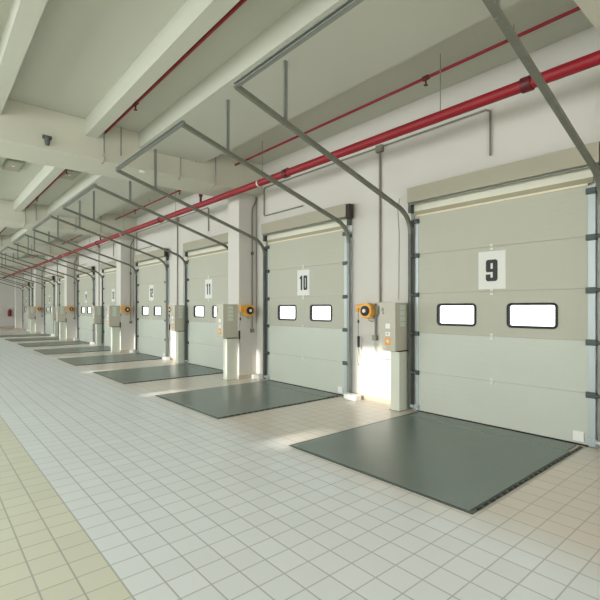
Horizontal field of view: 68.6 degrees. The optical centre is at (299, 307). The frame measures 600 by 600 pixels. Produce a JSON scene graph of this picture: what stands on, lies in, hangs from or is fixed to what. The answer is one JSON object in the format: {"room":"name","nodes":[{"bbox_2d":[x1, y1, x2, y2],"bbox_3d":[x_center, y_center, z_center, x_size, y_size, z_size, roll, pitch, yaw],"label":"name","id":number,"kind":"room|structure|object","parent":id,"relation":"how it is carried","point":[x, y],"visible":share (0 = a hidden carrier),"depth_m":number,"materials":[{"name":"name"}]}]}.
{"room":"distribution center","nodes":[
{"label":"distribution center","id":0,"kind":"room"},
{"bbox_2d":[0,274,14,326],"bbox_3d":[-28.861,-0.850,33.707,12.200,5.020,0.150,0,0,-41],"label":"wall","id":1,"kind":"structure","parent":0,"point":[7,292],"depth_m":37.18,"materials":[{"name":"paint"}]},
{"bbox_2d":[0,0,592,255],"bbox_3d":[-12.431,-3.460,14.567,12.250,0.200,50.600,0,0,-41],"label":"ceiling","id":2,"kind":"structure","parent":0,"point":[78,50],"depth_m":6.05,"materials":[{"name":"paint"}]},
{"bbox_2d":[0,266,22,273],"bbox_3d":[-26.627,-3.015,31.019,12.080,0.690,0.940,0,0,-41],"label":"beam","id":3,"kind":"structure","parent":2,"relation":"attached to","point":[20,268],"depth_m":34.05,"materials":[{"name":"paint"}]},
{"bbox_2d":[0,252,25,258],"bbox_3d":[-15.925,-3.210,24.396,1.370,0.300,7.060,0,0,-41],"label":"joist","id":4,"kind":"object","parent":2,"relation":"attached to","point":[8,254],"visible":0.27,"depth_m":25.64,"materials":[{"name":"paint"}]},
{"bbox_2d":[2,158,24,171],"bbox_3d":[-6.662,-3.310,10.230,0.340,0.100,0.840,0,0,-41],"label":"ceiling light","id":5,"kind":"object","parent":2,"relation":"attached to","point":[10,164],"visible":0.86,"depth_m":10.13,"materials":[{"name":"white plastic"}]},
{"bbox_2d":[4,161,21,171],"bbox_3d":[-6.662,-3.286,10.230,0.260,0.008,0.760,0,0,-41],"label":"diffuser","id":6,"kind":"object","parent":5,"relation":"attached to","point":[16,166],"depth_m":10.14,"materials":[{"name":"white plastic"}]},
{"bbox_2d":[0,255,44,266],"bbox_3d":[-21.411,-3.015,24.953,12.080,0.690,0.940,0,0,-41],"label":"beam","id":7,"kind":"structure","parent":2,"relation":"attached to","point":[34,260],"depth_m":27.86,"materials":[{"name":"paint"}]},
{"bbox_2d":[0,0,46,114],"bbox_3d":[-2.538,-3.210,4.254,0.200,0.300,7.060,0,0,-41],"label":"joist","id":8,"kind":"object","parent":2,"relation":"attached to","point":[23,17],"visible":1,"depth_m":5.05,"materials":[{"name":"paint"}]},
{"bbox_2d":[10,229,66,244],"bbox_3d":[-10.708,-3.210,18.331,1.370,0.300,7.060,0,0,-41],"label":"joist","id":9,"kind":"object","parent":2,"relation":"attached to","point":[20,232],"visible":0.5,"depth_m":19.10,"materials":[{"name":"paint"}]},
{"bbox_2d":[14,165,64,211],"bbox_3d":[-6.655,-3.210,11.265,0.200,0.300,7.060,0,0,-41],"label":"joist","id":10,"kind":"object","parent":2,"relation":"attached to","point":[46,175],"visible":0.64,"depth_m":11.30,"materials":[{"name":"paint"}]},
{"bbox_2d":[0,235,78,255],"bbox_3d":[-16.194,-3.015,18.889,12.080,0.690,0.940,0,0,-41],"label":"beam","id":11,"kind":"structure","parent":2,"relation":"attached to","point":[4,240],"depth_m":21.47,"materials":[{"name":"paint"}]},
{"bbox_2d":[0,200,136,236],"bbox_3d":[-10.977,-3.015,12.823,12.080,0.690,0.940,0,0,-41],"label":"beam","id":12,"kind":"structure","parent":2,"relation":"attached to","point":[35,214],"depth_m":14.78,"materials":[{"name":"paint"}]},
{"bbox_2d":[60,170,80,179],"bbox_3d":[-5.718,-3.310,10.910,0.340,0.100,0.840,0,0,-41],"label":"ceiling light","id":13,"kind":"object","parent":2,"relation":"attached to","point":[72,174],"visible":0.62,"depth_m":10.84,"materials":[{"name":"white plastic"}]},
{"bbox_2d":[48,173,157,219],"bbox_3d":[-5.492,-3.210,12.266,1.370,0.300,7.060,0,0,-41],"label":"joist","id":14,"kind":"object","parent":2,"relation":"attached to","point":[105,203],"visible":0.57,"depth_m":12.19,"materials":[{"name":"paint"}]},
{"bbox_2d":[101,131,104,164],"bbox_3d":[-3.562,-2.981,7.984,0.073,0.758,0.057,0,0,-41],"label":"rod","id":15,"kind":"object","parent":2,"relation":"hanging from","point":[102,163],"visible":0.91,"depth_m":7.97,"materials":[{"name":"metal"}]},
{"bbox_2d":[0,0,246,235],"bbox_3d":[-10.562,-3.228,16.175,0.068,0.263,50.100,0,0,-41],"label":"pipe","id":16,"kind":"object","parent":2,"relation":"hanging from","point":[240,3],"visible":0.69,"depth_m":5.90,"materials":[{"name":"red metal"}]},
{"bbox_2d":[0,99,262,198],"bbox_3d":[-5.760,-3.015,6.758,12.080,0.690,0.940,0,0,-41],"label":"beam","id":17,"kind":"structure","parent":2,"relation":"attached to","point":[22,125],"depth_m":8.13,"materials":[{"name":"paint"}]},
{"bbox_2d":[42,134,51,145],"bbox_3d":[-4.239,-2.815,7.381,0.140,0.170,0.100,0,0,-41],"label":"ceiling detector","id":18,"kind":"object","parent":17,"relation":"attached to","point":[46,138],"visible":1,"depth_m":7.36,"materials":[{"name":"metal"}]},
{"bbox_2d":[85,0,239,137],"bbox_3d":[-1.438,-3.210,5.199,0.200,0.300,7.060,0,0,-41],"label":"joist","id":19,"kind":"object","parent":2,"relation":"attached to","point":[194,19],"visible":1,"depth_m":5.48,"materials":[{"name":"paint"}]},
{"bbox_2d":[213,157,215,186],"bbox_3d":[-1.826,-2.981,9.478,0.073,0.758,0.056,0,0,-41],"label":"rod","id":20,"kind":"object","parent":2,"relation":"hanging from","point":[215,157],"visible":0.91,"depth_m":9.46,"materials":[{"name":"metal"}]},
{"bbox_2d":[12,7,580,266],"bbox_3d":[-8.454,-3.228,17.987,0.068,0.263,50.100,0,0,-41],"label":"pipe","id":21,"kind":"object","parent":2,"relation":"hanging from","point":[425,78],"visible":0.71,"depth_m":6.14,"materials":[{"name":"red metal"}]},
{"bbox_2d":[2,50,599,277],"bbox_3d":[-8.545,-2.905,17.909,0.170,0.910,50.100,0,0,-41],"label":"pipe","id":22,"kind":"object","parent":2,"relation":"hanging from","point":[526,84],"visible":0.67,"depth_m":6.10,"materials":[{"name":"red metal"}]},
{"bbox_2d":[138,0,520,162],"bbox_3d":[-0.275,-3.210,6.200,1.370,0.300,7.060,0,0,-41],"label":"joist","id":23,"kind":"object","parent":2,"relation":"attached to","point":[374,36],"visible":1,"depth_m":5.52,"materials":[{"name":"paint"}]},
{"bbox_2d":[574,0,599,33],"bbox_3d":[-0.543,-3.015,0.693,12.080,0.690,0.940,0,0,-41],"label":"beam","id":24,"kind":"structure","parent":2,"relation":"attached to","point":[590,8],"depth_m":3.95,"materials":[{"name":"paint"}]},
{"bbox_2d":[0,327,599,599],"bbox_3d":[-12.412,1.785,14.584,12.200,0.250,50.300,0,0,-41],"label":"floor","id":25,"kind":"structure","parent":0,"point":[110,489],"depth_m":3.56,"materials":[{"name":"tile"}]},
{"bbox_2d":[15,274,22,327],"bbox_3d":[-22.251,-0.505,34.809,0.500,4.330,0.480,0,0,-41],"label":"column","id":26,"kind":"structure","parent":25,"relation":"on","point":[18,292],"depth_m":34.59,"materials":[{"name":"paint"}]},
{"bbox_2d":[0,334,50,336],"bbox_3d":[-16.642,1.651,26.494,2.620,0.016,2.334,0,0,-41],"label":"dock leveler","id":27,"kind":"object","parent":25,"relation":"on","point":[20,335],"visible":0.88,"depth_m":26.34,"materials":[{"name":"paint"}]},
{"bbox_2d":[5,337,58,341],"bbox_3d":[-14.033,1.651,23.461,2.620,0.016,2.334,0,0,-41],"label":"dock leveler","id":28,"kind":"object","parent":25,"relation":"on","point":[40,338],"visible":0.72,"depth_m":22.99,"materials":[{"name":"paint"}]},
{"bbox_2d":[30,319,34,333],"bbox_3d":[-17.277,1.183,28.413,0.300,0.955,0.205,0,0,-41],"label":"support post","id":29,"kind":"object","parent":25,"relation":"on","point":[32,324],"visible":1,"depth_m":28.34,"materials":[{"name":"paint"}]},
{"bbox_2d":[34,267,43,331],"bbox_3d":[-17.034,-0.505,28.744,0.500,4.330,0.480,0,0,-41],"label":"column","id":30,"kind":"structure","parent":25,"relation":"on","point":[38,292],"depth_m":28.55,"materials":[{"name":"paint"}]},
{"bbox_2d":[27,307,34,318],"bbox_3d":[-17.355,0.307,28.415,0.415,0.792,0.319,0,0,-41],"label":"control box","id":31,"kind":"object","parent":30,"relation":"attached to","point":[30,310],"visible":1,"depth_m":28.31,"materials":[{"name":"paint"}]},
{"bbox_2d":[34,307,42,323],"bbox_3d":[-16.884,0.486,28.420,0.475,1.128,0.207,0,0,-41],"label":"cable reel","id":32,"kind":"object","parent":30,"relation":"attached to","point":[38,308],"visible":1,"depth_m":28.34,"materials":[{"name":"orange plastic"}]},
{"bbox_2d":[17,341,89,346],"bbox_3d":[-11.425,1.651,20.429,2.620,0.016,2.334,0,0,-41],"label":"dock leveler","id":33,"kind":"object","parent":25,"relation":"on","point":[61,342],"visible":0.92,"depth_m":20.40,"materials":[{"name":"paint"}]},
{"bbox_2d":[54,320,58,336],"bbox_3d":[-14.019,1.183,25.392,0.300,0.955,0.205,0,0,-41],"label":"support post","id":34,"kind":"object","parent":25,"relation":"on","point":[56,324],"visible":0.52,"depth_m":25.30,"materials":[{"name":"paint"}]},
{"bbox_2d":[59,322,65,340],"bbox_3d":[-12.060,1.183,22.348,0.300,0.955,0.205,0,0,-41],"label":"support post","id":35,"kind":"object","parent":25,"relation":"on","point":[62,331],"visible":1,"depth_m":22.27,"materials":[{"name":"paint"}]},
{"bbox_2d":[64,256,76,338],"bbox_3d":[-11.817,-0.505,22.679,0.500,4.330,0.480,0,0,-41],"label":"column","id":36,"kind":"structure","parent":25,"relation":"on","point":[71,330],"depth_m":22.48,"materials":[{"name":"paint"}]},
{"bbox_2d":[56,306,65,321],"bbox_3d":[-12.138,0.307,22.350,0.415,0.792,0.319,0,0,-41],"label":"control box","id":37,"kind":"object","parent":36,"relation":"attached to","point":[60,310],"visible":1,"depth_m":22.24,"materials":[{"name":"paint"}]},
{"bbox_2d":[65,306,74,328],"bbox_3d":[-11.667,0.486,22.355,0.475,1.128,0.207,0,0,-41],"label":"cable reel","id":38,"kind":"object","parent":36,"relation":"attached to","point":[70,309],"visible":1,"depth_m":22.28,"materials":[{"name":"orange plastic"}]},
{"bbox_2d":[73,257,76,318],"bbox_3d":[-11.533,-1.030,22.578,0.180,3.220,0.070,0,0,-41],"label":"conduit","id":39,"kind":"object","parent":36,"relation":"attached to","point":[76,257],"visible":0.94,"depth_m":22.54,"materials":[{"name":"metal"}]},
{"bbox_2d":[35,346,110,354],"bbox_3d":[-8.816,1.651,17.396,2.620,0.016,2.334,0,0,-41],"label":"dock leveler","id":40,"kind":"object","parent":25,"relation":"on","point":[93,348],"visible":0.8,"depth_m":17.04,"materials":[{"name":"paint"}]},
{"bbox_2d":[96,324,103,345],"bbox_3d":[-8.802,1.183,19.327,0.300,0.955,0.205,0,0,-41],"label":"support post","id":41,"kind":"object","parent":25,"relation":"on","point":[98,326],"visible":0.89,"depth_m":19.23,"materials":[{"name":"paint"}]},
{"bbox_2d":[57,353,161,365],"bbox_3d":[-6.208,1.651,14.364,2.620,0.016,2.334,0,0,-41],"label":"dock leveler","id":42,"kind":"object","parent":25,"relation":"on","point":[88,360],"visible":0.93,"depth_m":14.11,"materials":[{"name":"paint"}]},
{"bbox_2d":[111,327,119,352],"bbox_3d":[-6.843,1.183,16.283,0.300,0.955,0.205,0,0,-41],"label":"support post","id":43,"kind":"object","parent":25,"relation":"on","point":[115,335],"visible":0.94,"depth_m":16.20,"materials":[{"name":"paint"}]},
{"bbox_2d":[116,236,133,349],"bbox_3d":[-6.601,-0.505,16.614,0.500,4.330,0.480,0,0,-41],"label":"column","id":44,"kind":"structure","parent":25,"relation":"on","point":[122,252],"depth_m":16.43,"materials":[{"name":"paint"}]},
{"bbox_2d":[106,306,119,326],"bbox_3d":[-6.921,0.307,16.285,0.415,0.792,0.319,0,0,-41],"label":"control box","id":45,"kind":"object","parent":44,"relation":"attached to","point":[112,312],"visible":1,"depth_m":16.17,"materials":[{"name":"paint"}]},
{"bbox_2d":[119,306,131,335],"bbox_3d":[-6.450,0.486,16.290,0.475,1.128,0.207,0,0,-41],"label":"cable reel","id":46,"kind":"object","parent":44,"relation":"attached to","point":[126,309],"visible":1,"depth_m":16.22,"materials":[{"name":"orange plastic"}]},
{"bbox_2d":[129,238,133,323],"bbox_3d":[-6.316,-1.030,16.513,0.180,3.220,0.070,0,0,-41],"label":"conduit","id":47,"kind":"object","parent":44,"relation":"attached to","point":[130,321],"visible":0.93,"depth_m":16.47,"materials":[{"name":"metal"}]},
{"bbox_2d":[93,364,222,383],"bbox_3d":[-3.600,1.651,11.331,2.620,0.016,2.334,0,0,-41],"label":"dock leveler","id":48,"kind":"object","parent":25,"relation":"on","point":[134,375],"visible":0.91,"depth_m":11.06,"materials":[{"name":"paint"}]},
{"bbox_2d":[176,331,186,363],"bbox_3d":[-3.585,1.183,13.262,0.300,0.955,0.205,0,0,-41],"label":"support post","id":49,"kind":"object","parent":25,"relation":"on","point":[179,335],"visible":0.85,"depth_m":13.17,"materials":[{"name":"paint"}]},
{"bbox_2d":[222,338,237,380],"bbox_3d":[-1.627,1.183,10.218,0.300,0.955,0.205,0,0,-41],"label":"support post","id":50,"kind":"object","parent":25,"relation":"on","point":[230,346],"visible":0.94,"depth_m":10.14,"materials":[{"name":"paint"}]},
{"bbox_2d":[228,194,255,374],"bbox_3d":[-1.384,-0.505,10.549,0.500,4.330,0.480,0,0,-41],"label":"column","id":51,"kind":"structure","parent":25,"relation":"on","point":[240,206],"depth_m":10.35,"materials":[{"name":"paint"}]},
{"bbox_2d":[216,304,237,338],"bbox_3d":[-1.704,0.307,10.220,0.415,0.792,0.319,0,0,-41],"label":"control box","id":52,"kind":"object","parent":51,"relation":"attached to","point":[226,314],"visible":1,"depth_m":10.10,"materials":[{"name":"paint"}]},
{"bbox_2d":[237,305,254,352],"bbox_3d":[-1.234,0.486,10.225,0.475,1.128,0.207,0,0,-41],"label":"cable reel","id":53,"kind":"object","parent":51,"relation":"attached to","point":[247,310],"visible":1,"depth_m":10.14,"materials":[{"name":"orange plastic"}]},
{"bbox_2d":[250,197,256,332],"bbox_3d":[-1.099,-1.030,10.448,0.180,3.220,0.070,0,0,-41],"label":"conduit","id":54,"kind":"object","parent":51,"relation":"attached to","point":[255,202],"visible":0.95,"depth_m":10.42,"materials":[{"name":"metal"}]},
{"bbox_2d":[155,380,338,418],"bbox_3d":[-0.991,1.651,8.299,2.620,0.016,2.334,0,0,-41],"label":"dock leveler","id":55,"kind":"object","parent":25,"relation":"on","point":[221,402],"visible":1,"depth_m":8.09,"materials":[{"name":"paint"}]},
{"bbox_2d":[252,374,262,379],"bbox_3d":[-0.985,1.610,10.285,0.150,0.100,0.300,0,0,-41],"label":"block","id":56,"kind":"object","parent":25,"relation":"on","point":[254,376],"visible":1,"depth_m":10.19,"materials":[{"name":"white plastic"}]},
{"bbox_2d":[344,393,360,400],"bbox_3d":[0.946,1.610,7.963,0.150,0.100,0.300,0,0,-41],"label":"block","id":57,"kind":"object","parent":25,"relation":"on","point":[349,396],"visible":1,"depth_m":7.88,"materials":[{"name":"white plastic"}]},
{"bbox_2d":[389,351,408,411],"bbox_3d":[1.631,1.183,7.197,0.300,0.955,0.205,0,0,-41],"label":"support post","id":58,"kind":"object","parent":25,"relation":"on","point":[399,360],"visible":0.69,"depth_m":7.11,"materials":[{"name":"paint"}]},
{"bbox_2d":[289,412,582,514],"bbox_3d":[1.617,1.651,5.266,2.620,0.016,2.334,0,0,-41],"label":"dock leveler","id":59,"kind":"object","parent":25,"relation":"on","point":[464,466],"visible":1,"depth_m":4.94,"materials":[{"name":"paint"}]},
{"bbox_2d":[23,26,599,447],"bbox_3d":[-7.833,-0.850,18.522,0.120,5.020,50.300,0,0,-41],"label":"wall","id":60,"kind":"structure","parent":0,"point":[523,126],"depth_m":7.51,"materials":[{"name":"paint"}]},
{"bbox_2d":[0,279,29,327],"bbox_3d":[-22.058,-0.715,32.357,3.406,4.690,2.710,0,0,-41],"label":"track","id":61,"kind":"object","parent":60,"relation":"attached to","point":[0,279],"visible":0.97,"depth_m":33.70,"materials":[{"name":"metal"}]},
{"bbox_2d":[0,273,33,306],"bbox_3d":[-19.450,-0.715,29.325,3.406,4.690,2.710,0,0,-41],"label":"track","id":62,"kind":"object","parent":60,"relation":"attached to","point":[0,273],"visible":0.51,"depth_m":30.47,"materials":[{"name":"metal"}]},
{"bbox_2d":[21,282,29,288],"bbox_3d":[-20.799,-1.696,33.377,0.163,0.457,2.745,0,0,-41],"label":"box","id":63,"kind":"object","parent":60,"relation":"attached to","point":[25,283],"visible":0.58,"depth_m":33.02,"materials":[{"name":"grey metal"}]},
{"bbox_2d":[22,288,29,329],"bbox_3d":[-20.807,0.087,33.426,0.111,3.142,2.620,0,0,-41],"label":"door","id":64,"kind":"structure","parent":60,"relation":"in","point":[25,297],"depth_m":33.72,"materials":[{"name":"grey metal"}]},
{"bbox_2d":[23,269,31,306],"bbox_3d":[-19.956,-0.972,32.471,0.070,3.716,5.410,0,0,-41],"label":"conduit","id":65,"kind":"object","parent":60,"relation":"attached to","point":[31,269],"visible":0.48,"depth_m":31.91,"materials":[{"name":"grey metal"}]},
{"bbox_2d":[0,255,54,333],"bbox_3d":[-16.841,-0.715,26.292,3.406,4.690,2.710,0,0,-41],"label":"track","id":66,"kind":"object","parent":60,"relation":"attached to","point":[1,255],"visible":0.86,"depth_m":26.32,"materials":[{"name":"metal"}]},
{"bbox_2d":[0,253,63,305],"bbox_3d":[-14.233,-0.715,23.259,3.406,4.690,2.710,0,0,-41],"label":"track","id":67,"kind":"object","parent":60,"relation":"attached to","point":[5,253],"visible":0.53,"depth_m":23.64,"materials":[{"name":"metal"}]},
{"bbox_2d":[0,237,94,341],"bbox_3d":[-11.624,-0.715,20.227,3.406,4.690,2.710,0,0,-41],"label":"track","id":68,"kind":"object","parent":60,"relation":"attached to","point":[5,248],"visible":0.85,"depth_m":20.40,"materials":[{"name":"metal"}]},
{"bbox_2d":[43,276,54,284],"bbox_3d":[-15.582,-1.696,27.312,0.163,0.457,2.745,0,0,-41],"label":"box","id":69,"kind":"object","parent":60,"relation":"attached to","point":[49,277],"visible":0.76,"depth_m":27.19,"materials":[{"name":"beige metal"}]},
{"bbox_2d":[44,284,54,334],"bbox_3d":[-15.591,0.087,27.361,0.111,3.142,2.620,0,0,-41],"label":"door","id":70,"kind":"structure","parent":60,"relation":"in","point":[48,324],"depth_m":27.47,"materials":[{"name":"grey metal"}]},
{"bbox_2d":[51,306,55,319],"bbox_3d":[-14.103,0.307,25.402,0.415,0.792,0.319,0,0,-41],"label":"control box","id":71,"kind":"object","parent":60,"relation":"attached to","point":[53,309],"visible":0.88,"depth_m":25.22,"materials":[{"name":"paint"}]},
{"bbox_2d":[45,258,62,305],"bbox_3d":[-14.739,-0.972,26.405,0.070,3.716,5.410,0,0,-41],"label":"conduit","id":72,"kind":"object","parent":60,"relation":"attached to","point":[62,258],"visible":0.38,"depth_m":25.85,"materials":[{"name":"grey metal"}]},
{"bbox_2d":[57,274,63,281],"bbox_3d":[-12.974,-1.696,24.279,0.163,0.457,2.745,0,0,-41],"label":"box","id":73,"kind":"object","parent":60,"relation":"attached to","point":[62,275],"visible":0.22,"depth_m":24.89,"materials":[{"name":"beige metal"}]},
{"bbox_2d":[58,282,63,335],"bbox_3d":[-12.982,0.087,24.329,0.111,3.142,2.620,0,0,-41],"label":"door","id":74,"kind":"structure","parent":60,"relation":"in","point":[61,293],"depth_m":25.05,"materials":[{"name":"grey metal"}]},
{"bbox_2d":[12,231,115,343],"bbox_3d":[-9.016,-0.715,17.194,3.406,4.690,2.710,0,0,-41],"label":"track","id":75,"kind":"object","parent":60,"relation":"attached to","point":[23,235],"visible":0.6,"depth_m":17.25,"materials":[{"name":"metal"}]},
{"bbox_2d":[77,276,93,342],"bbox_3d":[-10.374,0.087,21.296,0.111,3.142,2.620,0,0,-41],"label":"door","id":76,"kind":"structure","parent":60,"relation":"in","point":[85,291],"depth_m":21.38,"materials":[{"name":"grey metal"}]},
{"bbox_2d":[76,266,94,278],"bbox_3d":[-10.366,-1.696,21.247,0.163,0.457,2.745,0,0,-41],"label":"box","id":77,"kind":"object","parent":60,"relation":"attached to","point":[82,275],"visible":0.77,"depth_m":21.20,"materials":[{"name":"beige metal"}]},
{"bbox_2d":[78,241,113,265],"bbox_3d":[-9.522,-0.972,20.340,0.070,3.716,5.410,0,0,-41],"label":"conduit","id":78,"kind":"object","parent":60,"relation":"attached to","point":[98,246],"visible":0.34,"depth_m":19.71,"materials":[{"name":"grey metal"}]},
{"bbox_2d":[92,306,103,323],"bbox_3d":[-8.886,0.307,19.337,0.415,0.792,0.319,0,0,-41],"label":"control box","id":79,"kind":"object","parent":60,"relation":"attached to","point":[96,310],"visible":0.99,"depth_m":19.21,"materials":[{"name":"paint"}]},
{"bbox_2d":[32,201,168,356],"bbox_3d":[-6.408,-0.715,14.162,3.406,4.690,2.710,0,0,-41],"label":"track","id":80,"kind":"object","parent":60,"relation":"attached to","point":[49,216],"visible":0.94,"depth_m":14.22,"materials":[{"name":"metal"}]},
{"bbox_2d":[100,260,115,273],"bbox_3d":[-7.757,-1.696,18.214,0.163,0.457,2.745,0,0,-41],"label":"box","id":81,"kind":"object","parent":60,"relation":"attached to","point":[102,266],"visible":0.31,"depth_m":18.55,"materials":[{"name":"beige metal"}]},
{"bbox_2d":[102,272,115,346],"bbox_3d":[-7.765,0.087,18.264,0.111,3.142,2.620,0,0,-41],"label":"door","id":82,"kind":"structure","parent":60,"relation":"in","point":[109,288],"depth_m":18.75,"materials":[{"name":"grey metal"}]},
{"bbox_2d":[120,349,137,352],"bbox_3d":[-6.634,1.610,16.638,0.520,0.100,1.280,0,0,-41],"label":"baseboard","id":83,"kind":"structure","parent":60,"relation":"attached to","point":[121,351],"depth_m":16.35,"materials":[{"name":"tile"}]},
{"bbox_2d":[62,181,227,361],"bbox_3d":[-3.799,-0.715,11.129,3.406,4.690,2.710,0,0,-41],"label":"track","id":84,"kind":"object","parent":60,"relation":"attached to","point":[94,185],"visible":0.61,"depth_m":11.50,"materials":[{"name":"metal"}]},
{"bbox_2d":[134,248,168,267],"bbox_3d":[-5.149,-1.696,15.182,0.163,0.457,2.745,0,0,-41],"label":"box","id":85,"kind":"object","parent":60,"relation":"attached to","point":[158,253],"visible":0.85,"depth_m":15.12,"materials":[{"name":"beige metal"}]},
{"bbox_2d":[136,263,167,357],"bbox_3d":[-5.157,0.087,15.231,0.111,3.142,2.620,0,0,-41],"label":"door","id":86,"kind":"structure","parent":60,"relation":"in","point":[151,279],"depth_m":15.23,"materials":[{"name":"grey metal"}]},
{"bbox_2d":[168,306,170,339],"bbox_3d":[-4.049,0.476,13.873,0.207,1.128,0.475,0,0,-41],"label":"cable reel","id":87,"kind":"object","parent":60,"relation":"attached to","point":[168,306],"visible":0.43,"depth_m":14.01,"materials":[{"name":"orange plastic"}]},
{"bbox_2d":[136,207,208,304],"bbox_3d":[-4.305,-0.972,14.275,0.070,3.716,5.410,0,0,-41],"label":"conduit","id":88,"kind":"object","parent":60,"relation":"attached to","point":[176,218],"visible":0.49,"depth_m":13.71,"materials":[{"name":"grey metal"}]},
{"bbox_2d":[170,305,183,331],"bbox_3d":[-3.669,0.307,13.272,0.415,0.792,0.319,0,0,-41],"label":"control box","id":89,"kind":"object","parent":60,"relation":"attached to","point":[176,311],"visible":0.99,"depth_m":13.13,"materials":[{"name":"paint"}]},
{"bbox_2d":[183,233,227,258],"bbox_3d":[-2.541,-1.696,12.149,0.163,0.457,2.745,0,0,-41],"label":"box","id":90,"kind":"object","parent":60,"relation":"attached to","point":[223,238],"visible":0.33,"depth_m":12.22,"materials":[{"name":"beige metal"}]},
{"bbox_2d":[185,252,227,370],"bbox_3d":[-2.549,0.087,12.198,0.111,3.142,2.620,0,0,-41],"label":"door","id":91,"kind":"structure","parent":60,"relation":"in","point":[207,280],"depth_m":12.30,"materials":[{"name":"grey metal"}]},
{"bbox_2d":[115,100,352,392],"bbox_3d":[-1.191,-0.715,8.097,3.406,4.690,2.710,0,0,-41],"label":"track","id":92,"kind":"object","parent":60,"relation":"attached to","point":[349,237],"visible":0.9,"depth_m":8.15,"materials":[{"name":"metal"}]},
{"bbox_2d":[238,373,262,379],"bbox_3d":[-1.417,1.610,10.573,0.520,0.100,1.280,0,0,-41],"label":"baseboard","id":93,"kind":"structure","parent":60,"relation":"attached to","point":[246,376],"depth_m":10.31,"materials":[{"name":"tile"}]},
{"bbox_2d":[264,230,348,395],"bbox_3d":[0.060,0.087,9.166,0.111,3.142,2.620,0,0,-41],"label":"door","id":94,"kind":"structure","parent":60,"relation":"in","point":[305,273],"depth_m":9.05,"materials":[{"name":"grey metal"}]},
{"bbox_2d":[261,203,352,243],"bbox_3d":[0.068,-1.696,9.117,0.163,0.457,2.745,0,0,-41],"label":"box","id":95,"kind":"object","parent":60,"relation":"attached to","point":[343,210],"visible":0.95,"depth_m":8.99,"materials":[{"name":"beige metal"}]},
{"bbox_2d":[356,303,379,364],"bbox_3d":[1.168,0.476,7.807,0.207,1.128,0.475,0,0,-41],"label":"cable reel","id":96,"kind":"object","parent":60,"relation":"attached to","point":[366,310],"visible":1,"depth_m":7.72,"materials":[{"name":"orange plastic"}]},
{"bbox_2d":[351,392,390,404],"bbox_3d":[1.381,1.610,7.703,0.020,0.100,1.280,0,0,-41],"label":"baseboard","id":97,"kind":"structure","parent":60,"relation":"attached to","point":[381,400],"depth_m":7.76,"materials":[{"name":"tile"}]},
{"bbox_2d":[263,109,490,359],"bbox_3d":[0.912,-0.972,8.210,0.070,3.716,5.410,0,0,-41],"label":"conduit","id":98,"kind":"object","parent":60,"relation":"attached to","point":[379,148],"visible":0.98,"depth_m":7.64,"materials":[{"name":"grey metal"}]},
{"bbox_2d":[380,302,407,351],"bbox_3d":[1.547,0.307,7.207,0.415,0.792,0.319,0,0,-41],"label":"control box","id":99,"kind":"object","parent":60,"relation":"attached to","point":[393,315],"visible":0.95,"depth_m":7.08,"materials":[{"name":"paint"}]},
{"bbox_2d":[233,0,599,447],"bbox_3d":[1.417,-0.715,5.064,3.406,4.690,2.710,0,0,-41],"label":"track","id":100,"kind":"object","parent":60,"relation":"attached to","point":[493,6],"visible":0.96,"depth_m":5.08,"materials":[{"name":"metal"}]},
{"bbox_2d":[407,141,599,216],"bbox_3d":[2.676,-1.696,6.084,0.163,0.457,2.745,0,0,-41],"label":"door header","id":101,"kind":"structure","parent":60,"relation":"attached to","point":[571,158],"depth_m":5.91,"materials":[{"name":"beige metal"}]},
{"bbox_2d":[410,184,599,446],"bbox_3d":[2.668,0.087,6.133,0.111,3.142,2.620,0,0,-41],"label":"door","id":102,"kind":"structure","parent":60,"relation":"in","point":[540,249],"depth_m":5.91,"materials":[{"name":"grey metal"}]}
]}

